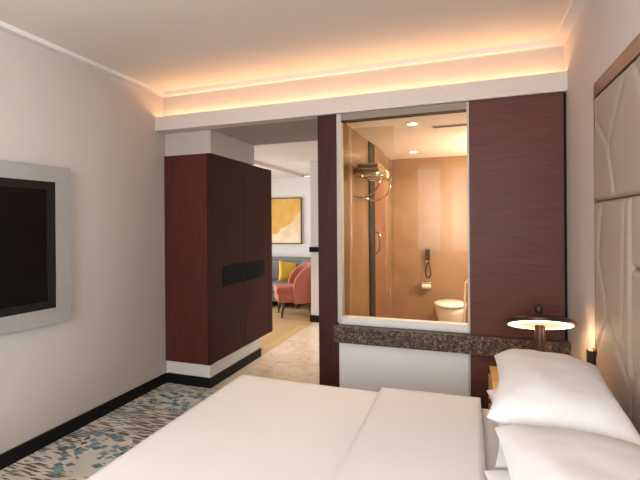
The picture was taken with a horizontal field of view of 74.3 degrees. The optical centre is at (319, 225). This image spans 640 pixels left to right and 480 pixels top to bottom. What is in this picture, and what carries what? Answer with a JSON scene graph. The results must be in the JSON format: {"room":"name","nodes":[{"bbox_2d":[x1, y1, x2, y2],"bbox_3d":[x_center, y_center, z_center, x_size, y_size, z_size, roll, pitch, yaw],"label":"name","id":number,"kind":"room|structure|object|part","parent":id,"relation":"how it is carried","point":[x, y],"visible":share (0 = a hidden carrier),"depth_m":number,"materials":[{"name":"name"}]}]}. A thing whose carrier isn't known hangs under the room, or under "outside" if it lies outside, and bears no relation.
{"room":"hotel bedroom","nodes":[
{"label":"hotel bedroom","id":0,"kind":"room"},
{"bbox_2d":[0,30,166,453],"bbox_3d":[-2.397,0.141,2.171,0.100,2.950,6.720,0,0,19],"label":"wall","id":1,"kind":"structure","parent":0,"point":[57,110],"depth_m":3.46,"materials":[{"name":"white paint"}]},
{"bbox_2d":[0,160,71,334],"bbox_3d":[-2.270,0.145,2.415,0.100,1.140,1.720,0,0,24],"label":"television","id":2,"kind":"object","parent":1,"relation":"attached to","point":[36,278],"visible":1,"depth_m":2.94,"materials":[{"name":"black plastic"}]},
{"bbox_2d":[0,0,587,96],"bbox_3d":[-0.814,-1.328,1.104,3.611,0.034,5.558,0,0,19],"label":"trim","id":3,"kind":"structure","parent":1,"relation":"attached to","point":[575,7],"depth_m":3.38,"materials":[{"name":"white paint"}]},
{"bbox_2d":[0,301,318,479],"bbox_3d":[-1.436,1.657,3.896,7.100,0.100,10.600,0,0,19],"label":"floor","id":4,"kind":"structure","parent":0,"point":[85,451],"depth_m":3.67,"materials":[{"name":"carpet"}]},
{"bbox_2d":[272,256,310,308],"bbox_3d":[-1.182,1.135,8.733,2.000,0.930,0.914,0,0,19],"label":"sofa","id":5,"kind":"object","parent":4,"relation":"on","point":[298,261],"visible":0.06,"depth_m":8.76,"materials":[{"name":"grey fabric"}]},
{"bbox_2d":[272,280,287,291],"bbox_3d":[-0.829,1.218,8.507,0.815,0.160,0.690,0,0,19],"label":"seat cushion","id":6,"kind":"object","parent":5,"relation":"on","point":[273,281],"depth_m":8.41,"materials":[{"name":"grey fabric"}]},
{"bbox_2d":[272,261,300,279],"bbox_3d":[-0.728,0.947,8.804,0.815,0.380,0.200,0,0,19],"label":"cushion","id":7,"kind":"object","parent":5,"relation":"on","point":[275,264],"depth_m":8.77,"materials":[{"name":"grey fabric"}]},
{"bbox_2d":[278,261,295,281],"bbox_3d":[-0.650,0.936,8.484,0.457,0.463,0.200,0,0,-26],"label":"cushion","id":8,"kind":"object","parent":5,"relation":"on","point":[285,268],"visible":0.73,"depth_m":8.42,"materials":[{"name":"yellow fabric"}]},
{"bbox_3d":[-1.059,1.034,9.089,2.000,0.730,0.160,0,0,19],"label":"backrest","id":9,"kind":"part","parent":5,"relation":"part of","materials":[{"name":"grey fabric"}]},
{"bbox_3d":[-0.325,1.069,8.429,0.180,0.810,0.904,0,0,19],"label":"arm","id":10,"kind":"part","parent":5,"relation":"part of","materials":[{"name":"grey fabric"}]},
{"bbox_2d":[273,262,310,317],"bbox_3d":[-0.434,1.132,7.565,0.750,0.932,0.679,0,0,-13],"label":"armchair","id":11,"kind":"object","parent":4,"relation":"on","point":[297,290],"visible":0.7,"depth_m":7.27,"materials":[{"name":"fabric"}]},
{"bbox_3d":[-0.637,1.462,7.293,0.074,0.276,0.062,0,0,-13],"label":"leg","id":12,"kind":"part","parent":11,"relation":"part of","materials":[{"name":"brown wood"}]},
{"bbox_2d":[273,283,293,294],"bbox_3d":[-0.507,1.131,7.548,0.600,0.130,0.520,0,0,-13],"label":"seat cushion","id":13,"kind":"object","parent":11,"relation":"on","point":[280,289],"depth_m":7.28,"materials":[{"name":"fabric"}]},
{"bbox_3d":[-0.477,1.246,7.555,0.620,0.180,0.560,0,0,-13],"label":"seat","id":14,"kind":"part","parent":11,"relation":"part of","materials":[{"name":"fabric"}]},
{"bbox_3d":[-0.298,1.010,7.596,0.470,0.690,0.679,0,0,-13],"label":"backrest","id":15,"kind":"part","parent":11,"relation":"part of","materials":[{"name":"fabric"}]},
{"bbox_2d":[317,114,339,386],"bbox_3d":[0.091,0.323,3.706,0.170,2.546,0.144,0,0,19],"label":"wooden post","id":16,"kind":"object","parent":4,"relation":"on","point":[326,124],"visible":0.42,"depth_m":3.64,"materials":[{"name":"brown wood"}]},
{"bbox_2d":[481,408,499,469],"bbox_3d":[0.162,1.301,1.537,2.055,0.592,1.980,0,0,19],"label":"bed","id":17,"kind":"object","parent":4,"relation":"on","point":[491,440],"visible":0.02,"depth_m":1.96,"materials":[{"name":"white fabric"}]},
{"bbox_2d":[86,375,486,479],"bbox_3d":[-0.163,1.124,1.639,1.529,0.336,2.133,0,0,19],"label":"duvet","id":18,"kind":"object","parent":17,"relation":"on","point":[252,427],"visible":1,"depth_m":1.92,"materials":[{"name":"white fabric"}]},
{"bbox_2d":[486,389,507,469],"bbox_3d":[1.053,0.891,1.871,0.560,0.155,0.780,0,0,19],"label":"pillow","id":19,"kind":"object","parent":17,"relation":"on","point":[501,463],"visible":0.13,"depth_m":1.65,"materials":[{"name":"white fabric"}]},
{"bbox_2d":[487,349,639,444],"bbox_3d":[1.028,0.720,1.868,0.503,0.211,0.820,0,0,24],"label":"pillow","id":20,"kind":"object","parent":19,"relation":"on","point":[535,388],"visible":0.91,"depth_m":1.61,"materials":[{"name":"white fabric"}]},
{"bbox_2d":[484,469,509,479],"bbox_3d":[0.769,0.897,1.117,0.600,0.156,0.780,0,0,19],"label":"pillow","id":21,"kind":"object","parent":17,"relation":"on","point":[502,474],"visible":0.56,"depth_m":1.50,"materials":[{"name":"white fabric"}]},
{"bbox_2d":[495,423,639,479],"bbox_3d":[0.758,0.746,1.110,0.523,0.217,0.770,0,0,20],"label":"pillow","id":22,"kind":"object","parent":21,"relation":"on","point":[530,452],"visible":1,"depth_m":1.21,"materials":[{"name":"white fabric"}]},
{"bbox_2d":[488,366,498,408],"bbox_3d":[1.358,1.302,2.677,0.546,0.570,0.660,0,0,19],"label":"nightstand","id":23,"kind":"object","parent":4,"relation":"on","point":[493,377],"visible":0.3,"depth_m":2.87,"materials":[{"name":"brown wood"}]},
{"bbox_3d":[1.121,1.151,2.759,0.015,0.175,0.580,0,0,19],"label":"drawer","id":24,"kind":"part","parent":23,"relation":"part of","materials":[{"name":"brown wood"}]},
{"bbox_2d":[505,304,576,351],"bbox_3d":[1.379,0.759,2.649,0.402,0.517,0.376,0,0,19],"label":"table lamp","id":25,"kind":"object","parent":23,"relation":"on","point":[540,322],"visible":0.74,"depth_m":2.62,"materials":[{"name":"brown metal"}]},
{"bbox_3d":[1.386,0.541,2.678,0.052,0.082,0.060,0,0,19],"label":"knob","id":26,"kind":"part","parent":25,"relation":"part of","materials":[{"name":"brown metal"}]},
{"bbox_3d":[1.379,0.810,2.646,0.062,0.377,0.062,0,0,19],"label":"stem","id":27,"kind":"part","parent":25,"relation":"part of","materials":[{"name":"brown metal"}]},
{"bbox_3d":[1.378,0.612,2.649,0.402,0.162,0.376,0,0,19],"label":"lamp shade","id":28,"kind":"part","parent":25,"relation":"part of","materials":[{"name":"brown metal"}]},
{"bbox_2d":[508,321,573,329],"bbox_3d":[1.377,0.624,2.645,0.368,0.134,0.345,0,0,19],"label":"diffuser","id":29,"kind":"object","parent":25,"relation":"attached to","point":[536,325],"depth_m":2.62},
{"bbox_2d":[165,130,253,164],"bbox_3d":[-1.188,-0.829,4.678,0.545,0.230,0.902,0,0,19],"label":"wall","id":30,"kind":"structure","parent":0,"point":[202,141],"depth_m":4.30,"materials":[{"name":"paint"}]},
{"bbox_2d":[167,339,258,377],"bbox_3d":[-1.159,1.493,4.751,0.521,0.222,1.042,0,0,19],"label":"wall","id":31,"kind":"structure","parent":0,"point":[207,371],"depth_m":4.31,"materials":[{"name":"white paint"}]},
{"bbox_2d":[0,348,260,469],"bbox_3d":[-2.066,1.565,2.124,0.537,0.098,6.640,0,0,19],"label":"baseboard","id":32,"kind":"structure","parent":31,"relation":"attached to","point":[29,447],"depth_m":3.65,"materials":[{"name":"black wood"}]},
{"bbox_2d":[164,153,272,365],"bbox_3d":[-1.104,0.334,4.902,0.532,2.088,1.412,0,0,19],"label":"wardrobe","id":33,"kind":"object","parent":31,"relation":"on","point":[218,210],"visible":1,"depth_m":4.31,"materials":[{"name":"brown wood"}]},
{"bbox_3d":[-0.967,0.333,4.532,0.020,2.084,0.604,0,0,19],"label":"door","id":34,"kind":"part","parent":33,"relation":"part of","materials":[{"name":"brown wood"}]},
{"bbox_3d":[-0.931,0.528,4.594,0.005,0.212,0.458,0,0,19],"label":"handle","id":35,"kind":"part","parent":33,"relation":"part of","materials":[{"name":"grey metal"}]},
{"bbox_3d":[-0.769,0.527,5.058,0.005,0.212,0.462,0,0,19],"label":"handle","id":36,"kind":"part","parent":33,"relation":"part of","materials":[{"name":"grey metal"}]},
{"bbox_3d":[-0.766,0.331,5.108,0.020,2.084,0.604,0,0,19],"label":"door","id":37,"kind":"part","parent":33,"relation":"part of","materials":[{"name":"brown wood"}]},
{"bbox_2d":[0,0,570,91],"bbox_3d":[-0.759,-1.395,1.085,3.929,0.100,5.758,0,0,19],"label":"ceiling","id":38,"kind":"structure","parent":0,"point":[163,45],"depth_m":2.94,"materials":[{"name":"white paint"}]},
{"bbox_2d":[253,141,317,178],"bbox_3d":[-1.365,-1.067,7.345,5.000,0.100,4.020,0,0,19],"label":"ceiling","id":39,"kind":"structure","parent":0,"point":[295,157],"depth_m":6.69,"materials":[{"name":"white paint"}]},
{"bbox_2d":[271,177,310,256],"bbox_3d":[-1.307,0.290,9.380,3.750,2.620,0.150,0,0,19],"label":"wall","id":40,"kind":"structure","parent":0,"point":[295,186],"depth_m":9.01,"materials":[{"name":"white paint"}]},
{"bbox_2d":[272,197,301,243],"bbox_3d":[-0.977,-0.097,9.165,1.250,0.990,0.035,0,0,19],"label":"painting","id":41,"kind":"object","parent":40,"relation":"attached to","point":[286,212],"visible":0.59,"depth_m":9.06,"materials":[{"name":"yellow paper"}]},
{"bbox_2d":[310,161,318,314],"bbox_3d":[0.757,0.257,7.707,1.250,2.660,1.950,0,0,19],"label":"wall","id":42,"kind":"structure","parent":0,"point":[313,164],"depth_m":6.97,"materials":[{"name":"white paint"}]},
{"bbox_2d":[309,247,317,251],"bbox_3d":[0.405,0.394,6.787,1.230,0.083,0.020,0,0,19],"label":"trim","id":43,"kind":"structure","parent":42,"relation":"attached to","point":[311,249],"depth_m":6.96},
{"bbox_2d":[310,315,318,322],"bbox_3d":[0.416,1.534,6.787,1.225,0.112,0.020,0,0,19],"label":"baseboard","id":44,"kind":"structure","parent":42,"relation":"attached to","point":[313,318],"depth_m":6.95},
{"bbox_2d":[164,112,466,159],"bbox_3d":[0.608,-0.977,4.995,3.729,0.062,2.760,0,0,19],"label":"ceiling","id":45,"kind":"structure","parent":0,"point":[453,143],"depth_m":4.40,"materials":[{"name":"white paint"}]},
{"bbox_2d":[406,122,418,124],"bbox_3d":[0.858,-0.942,3.923,0.124,0.008,0.124,0,0,19],"label":"recessed light","id":46,"kind":"object","parent":45,"relation":"in","point":[408,123],"visible":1,"depth_m":3.90,"materials":[{"name":"white glass"}]},
{"bbox_2d":[432,123,466,127],"bbox_3d":[1.333,-0.945,3.980,0.530,0.011,0.060,0,0,19],"label":"ceiling vent","id":47,"kind":"object","parent":45,"relation":"in","point":[465,124],"visible":0.64,"depth_m":4.01,"materials":[{"name":"metal"}]},
{"bbox_2d":[163,46,563,115],"bbox_3d":[0.171,-1.177,3.747,3.729,0.357,0.080,0,0,19],"label":"wall","id":48,"kind":"structure","parent":0,"point":[551,59],"depth_m":3.59,"materials":[{"name":"white paint"}]},
{"bbox_2d":[155,71,566,132],"bbox_3d":[0.083,-1.022,3.671,3.611,0.139,0.122,0,0,19],"label":"ceiling beam","id":49,"kind":"structure","parent":48,"relation":"attached to","point":[554,82],"depth_m":3.50,"materials":[{"name":"paint"}]},
{"bbox_2d":[343,123,391,317],"bbox_3d":[0.594,0.317,5.037,0.100,2.548,2.700,0,0,19],"label":"wall","id":50,"kind":"structure","parent":0,"point":[355,147],"depth_m":4.32,"materials":[{"name":"beige tile"}]},
{"bbox_2d":[352,172,391,201],"bbox_3d":[0.550,-0.383,4.366,0.272,0.248,0.666,0,0,19],"label":"towel rack","id":51,"kind":"object","parent":50,"relation":"attached to","point":[374,173],"visible":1,"depth_m":4.22,"materials":[{"name":"silver metal"}]},
{"bbox_2d":[356,163,386,177],"bbox_3d":[0.523,-0.554,4.258,0.230,0.100,0.410,0,0,19],"label":"folded towel","id":52,"kind":"object","parent":51,"relation":"on","point":[363,167],"visible":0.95,"depth_m":4.09,"materials":[{"name":"fabric"}]},
{"bbox_2d":[352,172,391,180],"bbox_3d":[0.550,-0.498,4.366,0.270,0.016,0.666,0,0,19],"label":"shelf","id":53,"kind":"object","parent":51,"relation":"attached to","point":[360,174],"depth_m":4.26,"materials":[{"name":"silver metal"}]},
{"bbox_2d":[369,170,388,178],"bbox_3d":[0.623,-0.551,4.562,0.220,0.087,0.210,0,0,19],"label":"folded towel","id":54,"kind":"object","parent":51,"relation":"on","point":[386,171],"visible":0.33,"depth_m":4.51,"materials":[{"name":"white fabric"}]},
{"bbox_2d":[368,142,385,317],"bbox_3d":[0.736,0.322,5.146,0.096,2.535,0.840,0,0,19],"label":"bathroom door","id":55,"kind":"structure","parent":50,"relation":"in","point":[377,283],"depth_m":5.03,"materials":[{"name":"clear glass"}]},
{"bbox_3d":[0.595,0.323,4.856,0.020,2.535,0.200,0,0,19],"label":"door frame","id":56,"kind":"part","parent":55,"relation":"part of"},
{"bbox_3d":[0.678,0.200,4.954,0.076,0.265,0.022,0,0,19],"label":"handle","id":57,"kind":"part","parent":55,"relation":"part of","materials":[{"name":"silver metal"}]},
{"bbox_3d":[0.738,0.322,5.251,0.030,2.535,0.640,0,0,19],"label":"door","id":58,"kind":"part","parent":55,"relation":"part of","materials":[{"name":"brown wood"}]},
{"bbox_2d":[339,322,468,395],"bbox_3d":[0.664,1.202,3.466,1.045,0.780,0.025,0,0,19],"label":"wall partition","id":59,"kind":"structure","parent":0,"point":[361,367],"depth_m":3.45,"materials":[{"name":"white paint"}]},
{"bbox_2d":[336,101,470,396],"bbox_3d":[0.665,0.319,3.473,1.068,2.546,0.085,0,0,19],"label":"window","id":60,"kind":"structure","parent":59,"relation":"in","point":[460,107],"depth_m":3.48,"materials":[{"name":"white paint"}]},
{"bbox_3d":[0.672,-0.055,3.464,1.012,1.662,0.008,0,0,19],"label":"pane","id":61,"kind":"part","parent":60,"relation":"part of","materials":[{"name":"clear glass"}]},
{"bbox_3d":[0.680,0.801,3.470,1.012,0.050,0.085,0,0,19],"label":"sill","id":62,"kind":"part","parent":60,"relation":"part of","materials":[{"name":"white paint"}]},
{"bbox_2d":[391,155,467,322],"bbox_3d":[1.942,0.305,5.943,1.850,2.548,0.100,0,0,19],"label":"wall","id":63,"kind":"structure","parent":0,"point":[429,195],"depth_m":6.03,"materials":[{"name":"beige tile"}]},
{"bbox_2d":[421,281,431,288],"bbox_3d":[1.510,0.848,5.982,0.150,0.100,0.115,0,0,19],"label":"paper holder","id":64,"kind":"object","parent":63,"relation":"attached to","point":[425,284],"visible":1,"depth_m":5.95,"materials":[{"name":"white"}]},
{"bbox_2d":[425,248,430,277],"bbox_3d":[1.537,0.537,6.000,0.089,0.430,0.060,0,0,19],"label":"sprayer","id":65,"kind":"object","parent":63,"relation":"attached to","point":[427,250],"visible":1,"depth_m":5.97,"materials":[{"name":"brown metal"}]},
{"bbox_2d":[434,299,466,322],"bbox_3d":[1.743,1.206,5.640,0.424,0.390,0.600,0,0,19],"label":"toilet","id":66,"kind":"object","parent":63,"relation":"attached to","point":[447,310],"visible":0.73,"depth_m":5.43,"materials":[{"name":"beige ceramic"}]},
{"bbox_3d":[1.730,1.034,5.607,0.424,0.045,0.530,0,0,19],"label":"seat lid","id":67,"kind":"part","parent":66,"relation":"part of","materials":[{"name":"beige ceramic"}]},
{"bbox_3d":[1.731,1.231,5.607,0.410,0.340,0.492,0,0,19],"label":"bowl","id":68,"kind":"part","parent":66,"relation":"part of","materials":[{"name":"beige ceramic"}]},
{"bbox_2d":[469,92,564,408],"bbox_3d":[1.467,0.313,3.173,0.644,2.546,0.044,0,0,19],"label":"wooden wall panel","id":69,"kind":"object","parent":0,"point":[516,144],"visible":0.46,"depth_m":3.15,"materials":[{"name":"brown wood"}]},
{"bbox_2d":[333,324,570,355],"bbox_3d":[0.948,0.903,3.287,1.749,0.137,0.085,0,0,19],"label":"stone ledge","id":70,"kind":"object","parent":69,"relation":"attached to","point":[452,342],"visible":0.8,"depth_m":3.26,"materials":[{"name":"brown stone"}]},
{"bbox_2d":[563,0,639,361],"bbox_3d":[0.969,0.117,0.435,0.178,2.950,5.658,0,0,19],"label":"wall","id":71,"kind":"structure","parent":0,"point":[603,29],"depth_m":2.59,"materials":[{"name":"paint"}]},
{"bbox_2d":[563,93,567,340],"bbox_3d":[1.786,0.310,3.078,0.022,2.546,0.014,0,0,19],"label":"trim","id":72,"kind":"structure","parent":71,"relation":"attached to","point":[564,94],"depth_m":3.07,"materials":[{"name":"black"}]},
{"bbox_2d":[586,348,596,365],"bbox_3d":[1.544,0.761,2.403,0.042,0.110,0.060,0,0,19],"label":"light","id":73,"kind":"object","parent":71,"relation":"attached to","point":[591,354],"visible":0.56,"depth_m":2.39,"materials":[{"name":"brown metal"}]},
{"bbox_3d":[1.559,0.756,2.398,0.010,0.100,0.060,0,0,19],"label":"wall plate","id":74,"kind":"part","parent":73,"relation":"part of","materials":[{"name":"brown metal"}]},
{"bbox_2d":[594,97,598,350],"bbox_3d":[1.610,0.433,2.363,0.122,2.305,0.010,0,0,19],"label":"trim","id":75,"kind":"structure","parent":71,"relation":"attached to","point":[595,200],"depth_m":2.38,"materials":[{"name":"brown wood"}]},
{"bbox_2d":[594,56,639,434],"bbox_3d":[1.172,0.429,1.184,0.088,2.281,2.499,0,0,19],"label":"headboard","id":76,"kind":"object","parent":71,"relation":"attached to","point":[617,108],"visible":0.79,"depth_m":1.98,"materials":[{"name":"beige leather"}]},
{"bbox_3d":[1.467,0.579,2.110,0.033,1.416,0.556,0,0,19],"label":"upholstered panel","id":77,"kind":"part","parent":76,"relation":"part of","materials":[{"name":"beige leather"}]},
{"bbox_3d":[1.140,-0.421,1.192,0.033,0.579,2.497,0,0,19],"label":"upholstered panel","id":78,"kind":"part","parent":76,"relation":"part of","materials":[{"name":"beige leather"}]},
{"bbox_3d":[1.056,0.742,0.928,0.033,1.098,1.935,0,0,19],"label":"upholstered panel","id":79,"kind":"part","parent":76,"relation":"part of","materials":[{"name":"beige leather"}]},
{"bbox_3d":[1.051,0.031,0.927,0.033,0.312,1.935,0,0,19],"label":"upholstered panel","id":80,"kind":"part","parent":76,"relation":"part of","materials":[{"name":"beige leather"}]},
{"bbox_2d":[594,33,639,97],"bbox_3d":[1.187,-0.755,1.175,0.122,0.080,2.525,0,0,19],"label":"trim","id":81,"kind":"structure","parent":71,"relation":"attached to","point":[631,53],"depth_m":1.99,"materials":[{"name":"brown wood"}]},
{"bbox_3d":[1.519,1.634,4.703,2.050,0.100,2.930,0,0,19],"label":"floor","id":82,"kind":"structure","parent":0,"visible":0},
{"bbox_2d":[351,126,384,218],"bbox_3d":[0.490,0.342,3.918,0.400,2.500,0.024,0,0,19],"label":"screen","id":83,"kind":"object","parent":82,"relation":"on","point":[382,126],"visible":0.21,"depth_m":3.98,"materials":[{"name":"clear glass"}]},
{"bbox_2d":[463,279,467,322],"bbox_3d":[1.756,1.111,5.058,0.076,0.942,0.024,0,0,19],"label":"grab bar","id":84,"kind":"object","parent":82,"relation":"on","point":[466,281],"visible":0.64,"depth_m":5.05,"materials":[{"name":"metal"}]}
]}

